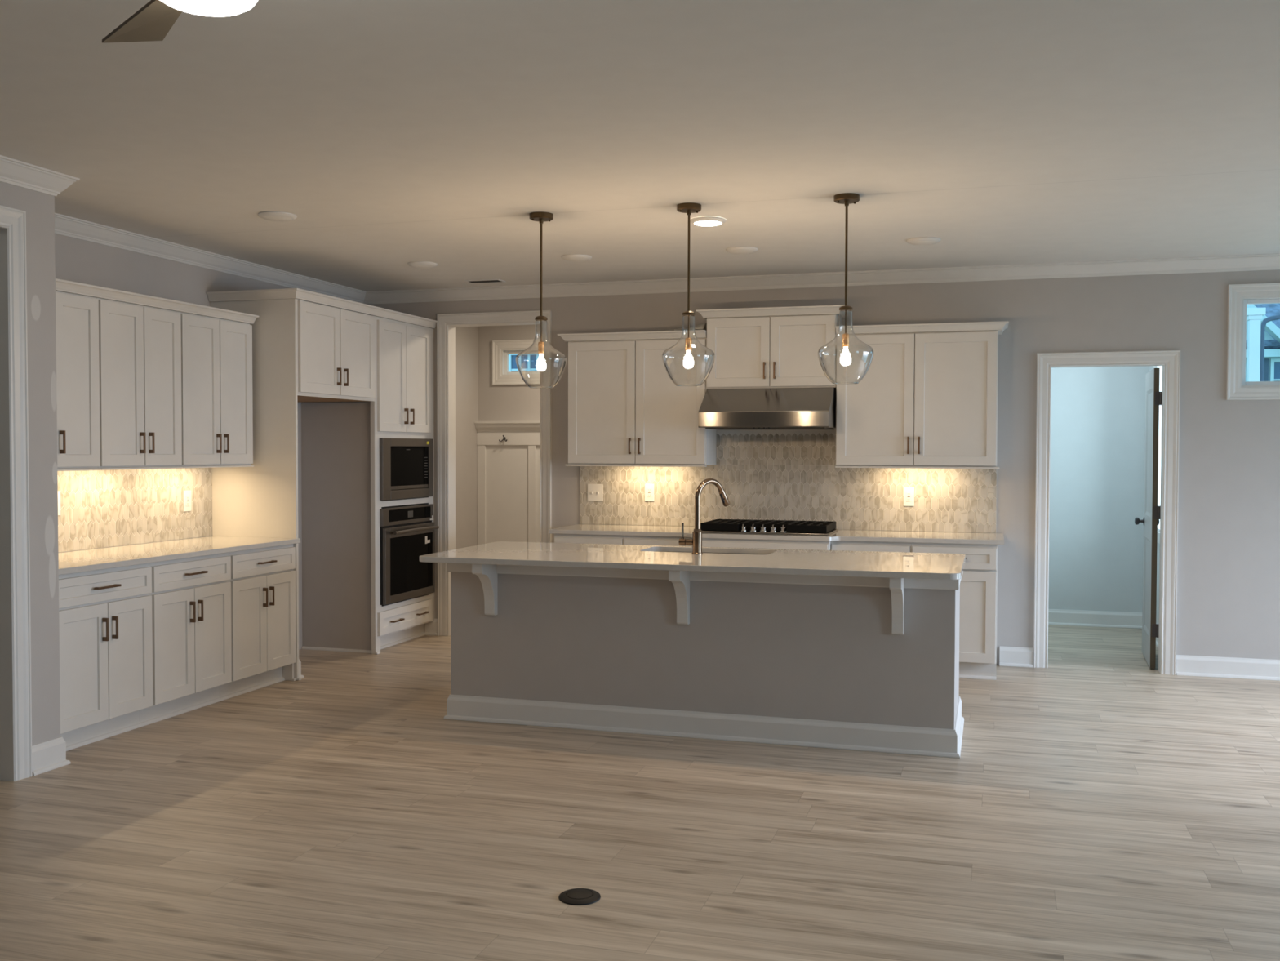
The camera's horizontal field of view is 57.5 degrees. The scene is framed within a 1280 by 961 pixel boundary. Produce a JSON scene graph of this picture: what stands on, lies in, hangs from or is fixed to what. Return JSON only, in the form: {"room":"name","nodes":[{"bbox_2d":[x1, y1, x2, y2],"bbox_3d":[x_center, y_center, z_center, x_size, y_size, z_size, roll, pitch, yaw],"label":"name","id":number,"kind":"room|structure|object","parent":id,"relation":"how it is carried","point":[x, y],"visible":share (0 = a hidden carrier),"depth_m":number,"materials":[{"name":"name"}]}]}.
{"room":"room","nodes":[
{"label":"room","id":0,"kind":"room"},
{"bbox_2d":[0,181,60,745],"bbox_3d":[-4.133,0.044,2.218,0.837,2.746,6.998,1,2,17],"label":"wall","id":1,"kind":"structure","parent":0,"point":[39,207],"depth_m":5.36,"materials":[{"name":"grey paint"}]},
{"bbox_2d":[0,204,32,781],"bbox_3d":[-2.990,0.083,4.702,0.141,2.543,1.194,1,2,17],"label":"trim","id":2,"kind":"structure","parent":1,"relation":"attached to","point":[15,694],"depth_m":5.20,"materials":[{"name":"white paint"}]},
{"bbox_2d":[31,736,71,775],"bbox_3d":[-2.768,1.270,5.411,0.112,0.131,0.218,1,2,17],"label":"baseboard","id":3,"kind":"structure","parent":1,"relation":"attached to","point":[51,754],"depth_m":5.39,"materials":[{"name":"white paint"}]},
{"bbox_2d":[0,155,1279,304],"bbox_3d":[0.371,-1.291,2.909,8.800,0.092,11.000,1,2,17],"label":"trim","id":4,"kind":"structure","parent":1,"relation":"attached to","point":[12,171],"depth_m":8.02,"materials":[{"name":"white paint"}]},
{"bbox_2d":[54,233,362,649],"bbox_3d":[-2.899,-0.094,7.529,0.115,2.746,4.117,1,2,17],"label":"wall","id":5,"kind":"structure","parent":0,"point":[77,260],"depth_m":7.08,"materials":[{"name":"beige paint"}]},
{"bbox_2d":[55,290,101,471],"bbox_3d":[-3.117,-0.506,5.943,0.379,0.916,0.650,1,2,17],"label":"upper cabinet","id":6,"kind":"object","parent":5,"relation":"attached to","point":[77,316],"visible":0.52,"depth_m":6.06,"materials":[{"name":"white paint"}]},
{"bbox_2d":[57,467,101,471],"bbox_3d":[-2.982,-0.053,5.913,0.042,0.012,0.650,1,2,17],"label":"light","id":7,"kind":"object","parent":6,"relation":"attached to","point":[58,468],"depth_m":6.05,"materials":[{"name":"white paint"}]},
{"bbox_2d":[55,278,259,324],"bbox_3d":[-2.763,-1.004,6.504,0.064,0.050,2.040,1,2,17],"label":"crown molding","id":8,"kind":"structure","parent":6,"relation":"attached to","point":[64,286],"depth_m":6.54,"materials":[{"name":"white paint"}]},
{"bbox_2d":[80,297,182,470],"bbox_3d":[-2.928,-0.522,6.567,0.379,0.916,0.653,1,2,17],"label":"upper cabinet","id":9,"kind":"object","parent":5,"relation":"attached to","point":[140,346],"visible":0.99,"depth_m":6.49,"materials":[{"name":"white paint"}]},
{"bbox_2d":[101,466,182,470],"bbox_3d":[-2.793,-0.069,6.538,0.042,0.012,0.653,1,2,17],"label":"light","id":10,"kind":"object","parent":9,"relation":"attached to","point":[103,468],"depth_m":6.48,"materials":[{"name":"white paint"}]},
{"bbox_2d":[57,467,212,552],"bbox_3d":[-3.103,0.155,6.651,0.008,0.466,2.067,1,2,17],"label":"tile backsplash","id":11,"kind":"structure","parent":5,"relation":"attached to","point":[100,508],"depth_m":6.92,"materials":[{"name":"tile"}]},
{"bbox_2d":[57,490,60,515],"bbox_3d":[-3.183,0.125,6.355,0.008,0.132,0.074,1,2,17],"label":"wall outlet","id":12,"kind":"object","parent":11,"relation":"attached to","point":[59,492],"visible":0.19,"depth_m":6.38,"materials":[{"name":"white plastic"}]},
{"bbox_2d":[182,489,191,511],"bbox_3d":[-2.868,0.129,7.397,0.008,0.132,0.074,1,2,17],"label":"wall outlet","id":13,"kind":"object","parent":11,"relation":"attached to","point":[186,494],"visible":1,"depth_m":7.39,"materials":[{"name":"white plastic"}]},
{"bbox_2d":[186,495,189,506],"bbox_3d":[-2.865,0.129,7.396,0.002,0.068,0.033,1,2,17],"label":"socket","id":14,"kind":"object","parent":13,"relation":"attached to","point":[187,496],"depth_m":7.39,"materials":[{"name":"white plastic"}]},
{"bbox_2d":[164,311,253,468],"bbox_3d":[-2.733,-0.539,7.208,0.379,0.916,0.684,1,2,17],"label":"upper cabinet","id":15,"kind":"object","parent":5,"relation":"attached to","point":[217,404],"visible":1,"depth_m":7.13,"materials":[{"name":"white paint"}]},
{"bbox_2d":[182,465,253,468],"bbox_3d":[-2.599,-0.085,7.178,0.042,0.012,0.684,1,2,17],"label":"light","id":16,"kind":"object","parent":15,"relation":"attached to","point":[184,466],"depth_m":7.12,"materials":[{"name":"white paint"}]},
{"bbox_2d":[297,299,375,402],"bbox_3d":[-2.329,-0.866,8.004,0.684,0.612,0.975,1,2,17],"label":"upper cabinet","id":17,"kind":"object","parent":5,"relation":"attached to","point":[336,347],"visible":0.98,"depth_m":7.86,"materials":[{"name":"white paint"}]},
{"bbox_2d":[206,288,437,328],"bbox_3d":[-2.204,-1.213,8.411,0.674,0.059,1.968,1,2,17],"label":"crown molding","id":18,"kind":"structure","parent":17,"relation":"on","point":[287,293],"depth_m":7.63,"materials":[{"name":"white paint"}]},
{"bbox_2d":[301,401,371,649],"bbox_3d":[-2.362,0.353,8.083,0.600,1.826,1.044,1,2,17],"label":"wall","id":19,"kind":"structure","parent":0,"point":[335,437],"depth_m":8.56,"materials":[{"name":"beige paint"}]},
{"bbox_2d":[298,645,371,678],"bbox_3d":[-2.352,1.200,8.088,0.627,0.131,1.018,1,2,17],"label":"baseboard","id":20,"kind":"structure","parent":19,"relation":"attached to","point":[303,646],"depth_m":8.55,"materials":[{"name":"white paint"}]},
{"bbox_2d":[455,324,539,548],"bbox_3d":[-0.610,-0.152,9.942,2.535,2.746,1.600,1,2,17],"label":"wall","id":21,"kind":"structure","parent":0,"point":[477,399],"depth_m":10.78,"materials":[{"name":"beige paint"}]},
{"bbox_2d":[474,420,539,545],"bbox_3d":[-0.705,0.329,10.652,1.718,1.745,0.088,1,2,17],"label":"panel","id":22,"kind":"object","parent":21,"relation":"attached to","point":[508,473],"visible":0.23,"depth_m":10.83,"materials":[{"name":"white paint"}]},
{"bbox_2d":[492,339,539,385],"bbox_3d":[-0.972,-1.092,10.790,0.798,0.412,0.141,1,2,17],"label":"window","id":23,"kind":"structure","parent":21,"relation":"in","point":[501,349],"depth_m":10.82,"materials":[{"name":"white paint"}]},
{"bbox_2d":[0,0,1279,291],"bbox_3d":[-0.145,-1.431,4.133,11.100,0.120,13.450,1,2,17],"label":"ceiling","id":24,"kind":"structure","parent":0,"point":[395,134],"depth_m":4.58,"materials":[{"name":"paint"}]},
{"bbox_2d":[102,0,257,43],"bbox_3d":[-1.016,-1.189,2.465,1.101,0.278,0.987,1,2,17],"label":"ceiling fan","id":25,"kind":"object","parent":24,"relation":"hanging from","point":[153,21],"visible":1,"depth_m":2.87,"materials":[{"name":"brown wood"}]},
{"bbox_2d":[257,211,297,221],"bbox_3d":[-1.955,-1.418,6.298,0.200,0.028,0.200,1,2,17],"label":"recessed light","id":26,"kind":"object","parent":24,"relation":"in","point":[269,215],"visible":1,"depth_m":6.25,"materials":[{"name":"white paint"}]},
{"bbox_2d":[262,215,292,221],"bbox_3d":[-1.955,-1.412,6.298,0.151,0.016,0.151,1,2,17],"label":"diffuser","id":27,"kind":"object","parent":26,"relation":"attached to","point":[273,218],"depth_m":6.26,"materials":[{"name":"white plastic"}]},
{"bbox_2d":[408,261,437,268],"bbox_3d":[-1.478,-1.461,7.945,0.200,0.028,0.200,1,2,17],"label":"recessed light","id":28,"kind":"object","parent":24,"relation":"in","point":[419,264],"visible":1,"depth_m":7.88,"materials":[{"name":"white plastic"}]},
{"bbox_2d":[411,264,434,268],"bbox_3d":[-1.478,-1.455,7.945,0.151,0.016,0.151,1,2,17],"label":"diffuser","id":29,"kind":"object","parent":28,"relation":"attached to","point":[419,266],"depth_m":7.91,"materials":[{"name":"white plastic"}]},
{"bbox_2d":[464,279,505,283],"bbox_3d":[-1.161,-1.492,8.742,0.280,0.006,0.130,1,2,17],"label":"ceiling vent","id":30,"kind":"object","parent":24,"relation":"in","point":[482,281],"visible":1,"depth_m":8.72,"materials":[{"name":"white metal"}]},
{"bbox_2d":[515,212,566,388],"bbox_3d":[-0.531,-0.963,6.272,0.275,0.929,0.275,1,2,17],"label":"pendant light","id":31,"kind":"object","parent":24,"relation":"hanging from","point":[542,217],"visible":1,"depth_m":6.26,"materials":[{"name":"clear glass"}]},
{"bbox_2d":[537,341,544,354],"bbox_3d":[-0.531,-0.714,6.279,0.035,0.068,0.035,1,2,17],"label":"socket","id":32,"kind":"object","parent":31,"relation":"attached to","point":[540,344],"depth_m":6.26,"materials":[{"name":"gold metal"}]},
{"bbox_2d":[561,253,591,262],"bbox_3d":[-0.415,-1.450,7.638,0.200,0.028,0.200,1,2,17],"label":"recessed light","id":33,"kind":"object","parent":24,"relation":"in","point":[573,257],"visible":1,"depth_m":7.58,"materials":[{"name":"white plastic"}]},
{"bbox_2d":[564,257,587,262],"bbox_3d":[-0.415,-1.444,7.638,0.151,0.016,0.151,1,2,17],"label":"diffuser","id":34,"kind":"object","parent":33,"relation":"attached to","point":[575,260],"depth_m":7.61,"materials":[{"name":"white plastic"}]},
{"bbox_2d":[662,202,715,386],"bbox_3d":[0.252,-0.955,6.035,0.275,0.929,0.275,1,2,17],"label":"pendant light","id":35,"kind":"object","parent":24,"relation":"hanging from","point":[689,208],"visible":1,"depth_m":6.02,"materials":[{"name":"clear glass"}]},
{"bbox_2d":[684,337,692,351],"bbox_3d":[0.252,-0.706,6.042,0.035,0.068,0.035,1,2,17],"label":"socket","id":36,"kind":"object","parent":35,"relation":"attached to","point":[688,341],"depth_m":6.03,"materials":[{"name":"gold metal"}]},
{"bbox_2d":[689,216,726,226],"bbox_3d":[0.373,-1.416,6.407,0.200,0.028,0.200,1,2,17],"label":"recessed light","id":37,"kind":"object","parent":24,"relation":"in","point":[702,220],"visible":0.98,"depth_m":6.35,"materials":[{"name":"white paint"}]},
{"bbox_2d":[693,220,721,226],"bbox_3d":[0.373,-1.410,6.407,0.151,0.016,0.151,1,2,17],"label":"diffuser","id":38,"kind":"object","parent":37,"relation":"attached to","point":[701,223],"depth_m":6.37,"materials":[{"name":"white plastic"}]},
{"bbox_2d":[725,246,757,254],"bbox_3d":[0.639,-1.440,7.334,0.200,0.028,0.200,1,2,17],"label":"recessed light","id":39,"kind":"object","parent":24,"relation":"in","point":[735,250],"visible":1,"depth_m":7.28,"materials":[{"name":"white plastic"}]},
{"bbox_2d":[729,249,753,254],"bbox_3d":[0.639,-1.433,7.334,0.151,0.016,0.151,1,2,17],"label":"diffuser","id":40,"kind":"object","parent":39,"relation":"attached to","point":[733,251],"depth_m":7.30,"materials":[{"name":"white plastic"}]},
{"bbox_2d":[817,192,873,384],"bbox_3d":[1.024,-0.947,5.801,0.275,0.929,0.275,1,2,17],"label":"pendant light","id":41,"kind":"object","parent":24,"relation":"hanging from","point":[847,198],"visible":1,"depth_m":5.79,"materials":[{"name":"clear glass"}]},
{"bbox_2d":[842,333,848,346],"bbox_3d":[1.024,-0.698,5.808,0.035,0.068,0.035,1,2,17],"label":"socket","id":42,"kind":"object","parent":41,"relation":"attached to","point":[845,336],"depth_m":5.79,"materials":[{"name":"gold metal"}]},
{"bbox_2d":[906,236,941,245],"bbox_3d":[1.700,-1.428,6.997,0.200,0.028,0.200,1,2,17],"label":"recessed light","id":43,"kind":"object","parent":24,"relation":"in","point":[922,241],"visible":1,"depth_m":6.94,"materials":[{"name":"white plastic"}]},
{"bbox_2d":[911,240,936,245],"bbox_3d":[1.700,-1.422,6.997,0.151,0.016,0.151,1,2,17],"label":"diffuser","id":44,"kind":"object","parent":43,"relation":"attached to","point":[913,242],"depth_m":6.96,"materials":[{"name":"white plastic"}]},
{"bbox_2d":[0,624,1279,960],"bbox_3d":[-0.144,1.434,4.233,11.100,0.120,13.500,1,2,17],"label":"floor","id":45,"kind":"structure","parent":0,"point":[1097,803],"depth_m":4.54,"materials":[{"name":"brown wood"}]},
{"bbox_2d":[58,563,152,751],"bbox_3d":[-2.976,0.879,5.958,0.667,0.883,0.694,1,2,17],"label":"base cabinet","id":46,"kind":"object","parent":45,"relation":"on","point":[105,627],"visible":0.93,"depth_m":5.87,"materials":[{"name":"white paint"}]},
{"bbox_2d":[139,552,231,726],"bbox_3d":[-2.778,0.862,6.611,0.667,0.883,0.668,1,2,17],"label":"base cabinet","id":47,"kind":"object","parent":45,"relation":"on","point":[191,597],"visible":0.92,"depth_m":6.50,"materials":[{"name":"white paint"}]},
{"bbox_2d":[209,298,301,679],"bbox_3d":[-2.490,0.060,7.556,0.654,2.439,0.032,1,2,17],"label":"end panel","id":48,"kind":"object","parent":45,"relation":"on","point":[261,500],"visible":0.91,"depth_m":7.50,"materials":[{"name":"white paint"}]},
{"bbox_2d":[219,543,296,700],"bbox_3d":[-2.585,0.846,7.247,0.667,0.884,0.660,1,2,17],"label":"base cabinet","id":49,"kind":"object","parent":45,"relation":"on","point":[263,580],"visible":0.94,"depth_m":7.13,"materials":[{"name":"white paint"}]},
{"bbox_2d":[57,535,300,574],"bbox_3d":[-2.785,0.406,6.561,0.657,0.030,2.068,1,2,17],"label":"countertop","id":50,"kind":"structure","parent":49,"relation":"on","point":[86,560],"depth_m":6.52,"materials":[{"name":"white stone"}]},
{"bbox_2d":[306,315,434,654],"bbox_3d":[-2.055,0.024,8.938,0.684,2.439,0.934,1,2,17],"label":"oven tower","id":51,"kind":"object","parent":45,"relation":"on","point":[402,406],"visible":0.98,"depth_m":8.71,"materials":[{"name":"white paint"}]},
{"bbox_2d":[379,437,433,501],"bbox_3d":[-2.042,-0.092,8.931,0.613,0.460,0.798,1,2,17],"label":"microwave","id":52,"kind":"object","parent":51,"relation":"in","point":[406,464],"visible":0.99,"depth_m":8.79,"materials":[{"name":"silver metal"}]},
{"bbox_2d":[379,502,439,605],"bbox_3d":[-2.008,0.545,8.938,0.685,0.718,0.800,1,2,17],"label":"wall oven","id":53,"kind":"object","parent":51,"relation":"in","point":[407,531],"visible":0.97,"depth_m":8.79,"materials":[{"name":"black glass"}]},
{"bbox_2d":[558,888,600,905],"bbox_3d":[-0.200,1.376,3.874,0.140,0.012,0.140,1,2,17],"label":"floor outlet","id":54,"kind":"object","parent":45,"relation":"on","point":[575,896],"visible":1,"depth_m":3.85,"materials":[{"name":"black plastic"}]},
{"bbox_2d":[554,533,624,544],"bbox_3d":[-0.283,0.816,8.566,0.524,0.883,0.660,1,2,17],"label":"base cabinet","id":55,"kind":"object","parent":45,"relation":"on","point":[558,538],"visible":0.02,"depth_m":8.27,"materials":[{"name":"white paint"}]},
{"bbox_2d":[623,535,692,546],"bbox_3d":[0.213,0.821,8.415,0.513,0.883,0.660,1,2,17],"label":"base cabinet","id":56,"kind":"object","parent":45,"relation":"on","point":[628,540],"visible":0.02,"depth_m":8.14,"materials":[{"name":"white paint"}]},
{"bbox_2d":[443,551,964,758],"bbox_3d":[0.328,0.877,6.334,2.744,0.883,0.999,1,2,17],"label":"kitchen island","id":57,"kind":"object","parent":45,"relation":"on","point":[853,663],"visible":0.9,"depth_m":6.00,"materials":[{"name":"beige paint"}]},
{"bbox_2d":[419,541,965,579],"bbox_3d":[0.302,0.420,6.333,2.802,0.030,1.085,1,2,17],"label":"island countertop","id":58,"kind":"structure","parent":57,"relation":"on","point":[936,566],"depth_m":6.11,"materials":[{"name":"white stone"}]},
{"bbox_2d":[678,478,729,554],"bbox_3d":[0.372,0.195,6.450,0.326,0.414,0.112,-1,2,-26],"label":"faucet","id":59,"kind":"object","parent":58,"relation":"on","point":[696,540],"visible":1,"depth_m":6.39,"materials":[{"name":"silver metal"}]},
{"bbox_2d":[702,537,831,550],"bbox_3d":[0.896,0.830,8.169,0.934,0.883,0.735,1,2,17],"label":"base cabinet","id":60,"kind":"object","parent":45,"relation":"on","point":[706,542],"visible":0.02,"depth_m":7.83,"materials":[{"name":"white paint"}]},
{"bbox_2d":[548,524,1004,544],"bbox_3d":[0.917,0.373,8.158,3.107,0.030,0.702,1,2,17],"label":"countertop","id":61,"kind":"structure","parent":60,"relation":"on","point":[584,529],"depth_m":7.92,"materials":[{"name":"white stone"}]},
{"bbox_2d":[700,519,838,535],"bbox_3d":[0.905,0.325,8.174,0.900,0.065,0.527,1,2,17],"label":"gas cooktop","id":62,"kind":"object","parent":61,"relation":"in","point":[716,526],"visible":0.95,"depth_m":8.01,"materials":[{"name":"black metal"}]},
{"bbox_2d":[701,528,838,535],"bbox_3d":[0.905,0.351,8.174,0.900,0.012,0.527,1,2,17],"label":"tray","id":63,"kind":"object","parent":62,"relation":"on","point":[780,531],"depth_m":7.93,"materials":[{"name":"silver metal"}]},
{"bbox_2d":[831,540,911,552],"bbox_3d":[1.605,0.836,7.993,0.523,0.883,0.660,1,2,17],"label":"base cabinet","id":64,"kind":"object","parent":45,"relation":"on","point":[878,546],"visible":0.04,"depth_m":7.70,"materials":[{"name":"white paint"}]},
{"bbox_2d":[911,542,997,679],"bbox_3d":[2.115,0.841,7.839,0.540,0.883,0.660,1,2,17],"label":"base cabinet","id":65,"kind":"object","parent":45,"relation":"on","point":[979,580],"visible":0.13,"depth_m":7.52,"materials":[{"name":"white paint"}]},
{"bbox_2d":[364,269,1279,664],"bbox_3d":[1.981,-0.102,8.261,9.200,2.746,0.115,1,2,17],"label":"wall","id":66,"kind":"structure","parent":0,"point":[1228,561],"depth_m":7.83,"materials":[{"name":"beige paint"}]},
{"bbox_2d":[424,618,437,635],"bbox_3d":[-1.668,1.169,9.325,0.115,0.131,0.030,1,2,17],"label":"baseboard","id":67,"kind":"structure","parent":66,"relation":"attached to","point":[430,628],"depth_m":9.32,"materials":[{"name":"white paint"}]},
{"bbox_2d":[436,310,551,635],"bbox_3d":[-1.130,-0.037,9.192,0.960,2.553,0.141,1,2,17],"label":"trim","id":68,"kind":"structure","parent":66,"relation":"attached to","point":[446,323],"depth_m":9.24,"materials":[{"name":"white paint"}]},
{"bbox_2d":[556,329,716,466],"bbox_3d":[-0.022,-0.589,8.595,1.112,0.967,0.384,1,2,17],"label":"upper cabinet","id":69,"kind":"object","parent":66,"relation":"attached to","point":[624,407],"depth_m":8.44,"materials":[{"name":"white paint"}]},
{"bbox_2d":[564,464,706,466],"bbox_3d":[-0.038,-0.108,8.475,1.064,0.012,0.042,1,2,17],"label":"light","id":70,"kind":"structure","parent":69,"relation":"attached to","point":[658,465],"depth_m":8.43,"materials":[{"name":"white paint"}]},
{"bbox_2d":[659,322,706,331],"bbox_3d":[0.326,-1.105,8.472,0.330,0.072,0.254,1,2,17],"label":"crown molding","id":71,"kind":"structure","parent":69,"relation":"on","point":[701,326],"depth_m":8.38,"materials":[{"name":"white wood"}]},
{"bbox_2d":[697,387,835,430],"bbox_3d":[0.917,-0.502,8.194,0.898,0.285,0.590,1,2,17],"label":"range hood","id":72,"kind":"object","parent":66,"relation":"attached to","point":[776,408],"visible":0.97,"depth_m":7.98,"materials":[{"name":"silver metal"}]},
{"bbox_2d":[696,304,851,389],"bbox_3d":[0.949,-0.927,8.289,1.044,0.557,0.388,1,2,17],"label":"upper cabinet","id":73,"kind":"object","parent":66,"relation":"attached to","point":[763,352],"depth_m":8.14,"materials":[{"name":"white paint"}]},
{"bbox_2d":[579,428,996,533],"bbox_3d":[1.001,-0.152,8.491,3.052,1.000,0.008,1,2,17],"label":"tile backsplash","id":74,"kind":"structure","parent":66,"relation":"attached to","point":[776,474],"depth_m":8.46,"materials":[{"name":"tile"}]},
{"bbox_2d":[587,484,603,501],"bbox_3d":[-0.343,0.092,8.893,0.124,0.132,0.015,1,2,17],"label":"light switch","id":75,"kind":"object","parent":74,"relation":"attached to","point":[595,491],"visible":1,"depth_m":8.89,"materials":[{"name":"white plastic"}]},
{"bbox_2d":[644,483,653,501],"bbox_3d":[0.071,0.090,8.771,0.074,0.132,0.008,1,2,17],"label":"wall outlet","id":76,"kind":"object","parent":74,"relation":"attached to","point":[649,487],"visible":1,"depth_m":8.77,"materials":[{"name":"white plastic"}]},
{"bbox_2d":[647,488,651,497],"bbox_3d":[0.070,0.090,8.769,0.033,0.068,0.002,1,2,17],"label":"socket","id":77,"kind":"object","parent":76,"relation":"attached to","point":[649,490],"depth_m":8.77,"materials":[{"name":"white plastic"}]},
{"bbox_2d":[903,487,914,506],"bbox_3d":[1.893,0.114,8.219,0.074,0.132,0.008,1,2,17],"label":"wall outlet","id":78,"kind":"object","parent":74,"relation":"attached to","point":[908,492],"visible":1,"depth_m":8.22,"materials":[{"name":"white plastic"}]},
{"bbox_2d":[906,491,911,501],"bbox_3d":[1.892,0.114,8.217,0.033,0.068,0.002,1,2,17],"label":"socket","id":79,"kind":"object","parent":78,"relation":"attached to","point":[908,493],"depth_m":8.22,"materials":[{"name":"white plastic"}]},
{"bbox_2d":[835,321,1008,468],"bbox_3d":[1.929,-0.569,8.003,1.130,0.968,0.384,1,2,17],"label":"upper cabinet","id":80,"kind":"object","parent":66,"relation":"attached to","point":[924,400],"depth_m":7.86,"materials":[{"name":"white paint"}]},
{"bbox_2d":[835,466,999,468],"bbox_3d":[1.867,-0.088,7.898,1.082,0.012,0.042,1,2,17],"label":"light rail molding","id":81,"kind":"structure","parent":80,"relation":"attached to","point":[901,467],"depth_m":7.86,"materials":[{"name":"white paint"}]},
{"bbox_2d":[999,645,1033,667],"bbox_3d":[2.590,1.213,8.034,0.220,0.131,0.030,1,2,17],"label":"baseboard","id":82,"kind":"structure","parent":66,"relation":"attached to","point":[1017,656],"depth_m":8.03,"materials":[{"name":"white paint"}]},
{"bbox_2d":[1033,350,1180,675],"bbox_3d":[3.146,0.211,7.901,0.893,2.146,0.141,1,2,17],"label":"trim","id":83,"kind":"structure","parent":66,"relation":"attached to","point":[1170,360],"depth_m":7.79,"materials":[{"name":"white paint"}]},
{"bbox_2d":[1175,654,1279,680],"bbox_3d":[4.247,1.230,7.531,1.443,0.131,0.030,1,2,17],"label":"baseboard","id":84,"kind":"structure","parent":66,"relation":"attached to","point":[1186,665],"depth_m":7.65,"materials":[{"name":"white paint"}]},
{"bbox_2d":[1226,282,1279,399],"bbox_3d":[4.352,-0.896,7.507,1.060,0.750,0.141,1,2,17],"label":"window","id":85,"kind":"structure","parent":66,"relation":"in","point":[1239,295],"depth_m":7.59,"materials":[{"name":"white paint"}]},
{"bbox_2d":[1048,365,1159,623],"bbox_3d":[3.473,-0.117,8.968,1.245,2.746,2.105,1,2,17],"label":"wall","id":86,"kind":"structure","parent":0,"point":[1098,414],"depth_m":9.84,"materials":[{"name":"paint"}]},
{"bbox_2d":[1048,608,1158,647],"bbox_3d":[3.550,1.182,9.294,1.030,0.131,1.280,1,2,17],"label":"baseboard","id":87,"kind":"structure","parent":86,"relation":"attached to","point":[1055,616],"depth_m":9.85,"materials":[{"name":"white paint"}]},
{"bbox_2d":[1134,368,1162,668],"bbox_3d":[3.592,0.251,8.214,0.166,2.035,0.708,1,2,19],"label":"door","id":88,"kind":"structure","parent":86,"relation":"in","point":[1150,521],"depth_m":7.98,"materials":[{"name":"paint"}]},
{"label":"outside","id":89,"kind":"structure","parent":0,"visible":0},
{"bbox_3d":[11.619,1.155,38.027,70.000,0.100,57.400,1,2,17],"label":"lawn","id":90,"kind":"structure","parent":89,"visible":0},
{"bbox_2d":[509,353,539,371],"bbox_3d":[-2.564,-1.253,16.323,7.400,5.800,3.041,1,2,17],"label":"house","id":91,"kind":"structure","parent":90,"relation":"on","point":[527,362],"depth_m":14.41,"materials":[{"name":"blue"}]},
{"bbox_2d":[1245,303,1279,381],"bbox_3d":[12.543,-2.076,19.422,9.900,7.350,4.300,1,2,17],"label":"house","id":92,"kind":"structure","parent":90,"relation":"on","point":[1272,332],"depth_m":18.27,"materials":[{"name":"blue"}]},
{"bbox_2d":[1263,358,1268,381],"bbox_3d":[9.811,-1.292,18.311,0.070,1.230,0.049,1,2,17],"label":"shutter","id":93,"kind":"object","parent":92,"relation":"hanging from","point":[1266,360],"depth_m":18.27,"materials":[{"name":"blue"}]},
{"bbox_2d":[1259,314,1279,381],"bbox_3d":[5.699,0.155,10.424,0.341,3.335,0.042,1,2,17],"label":"downspout","id":94,"kind":"object","parent":90,"relation":"on","point":[1264,321],"visible":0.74,"depth_m":10.41,"materials":[{"name":"grey metal"}]},
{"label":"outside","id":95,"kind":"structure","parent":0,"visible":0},
{"bbox_2d":[1246,307,1266,381],"bbox_3d":[5.114,0.204,9.766,0.144,3.270,0.144,1,2,17],"label":"porch column","id":96,"kind":"structure","parent":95,"point":[1254,315],"depth_m":9.69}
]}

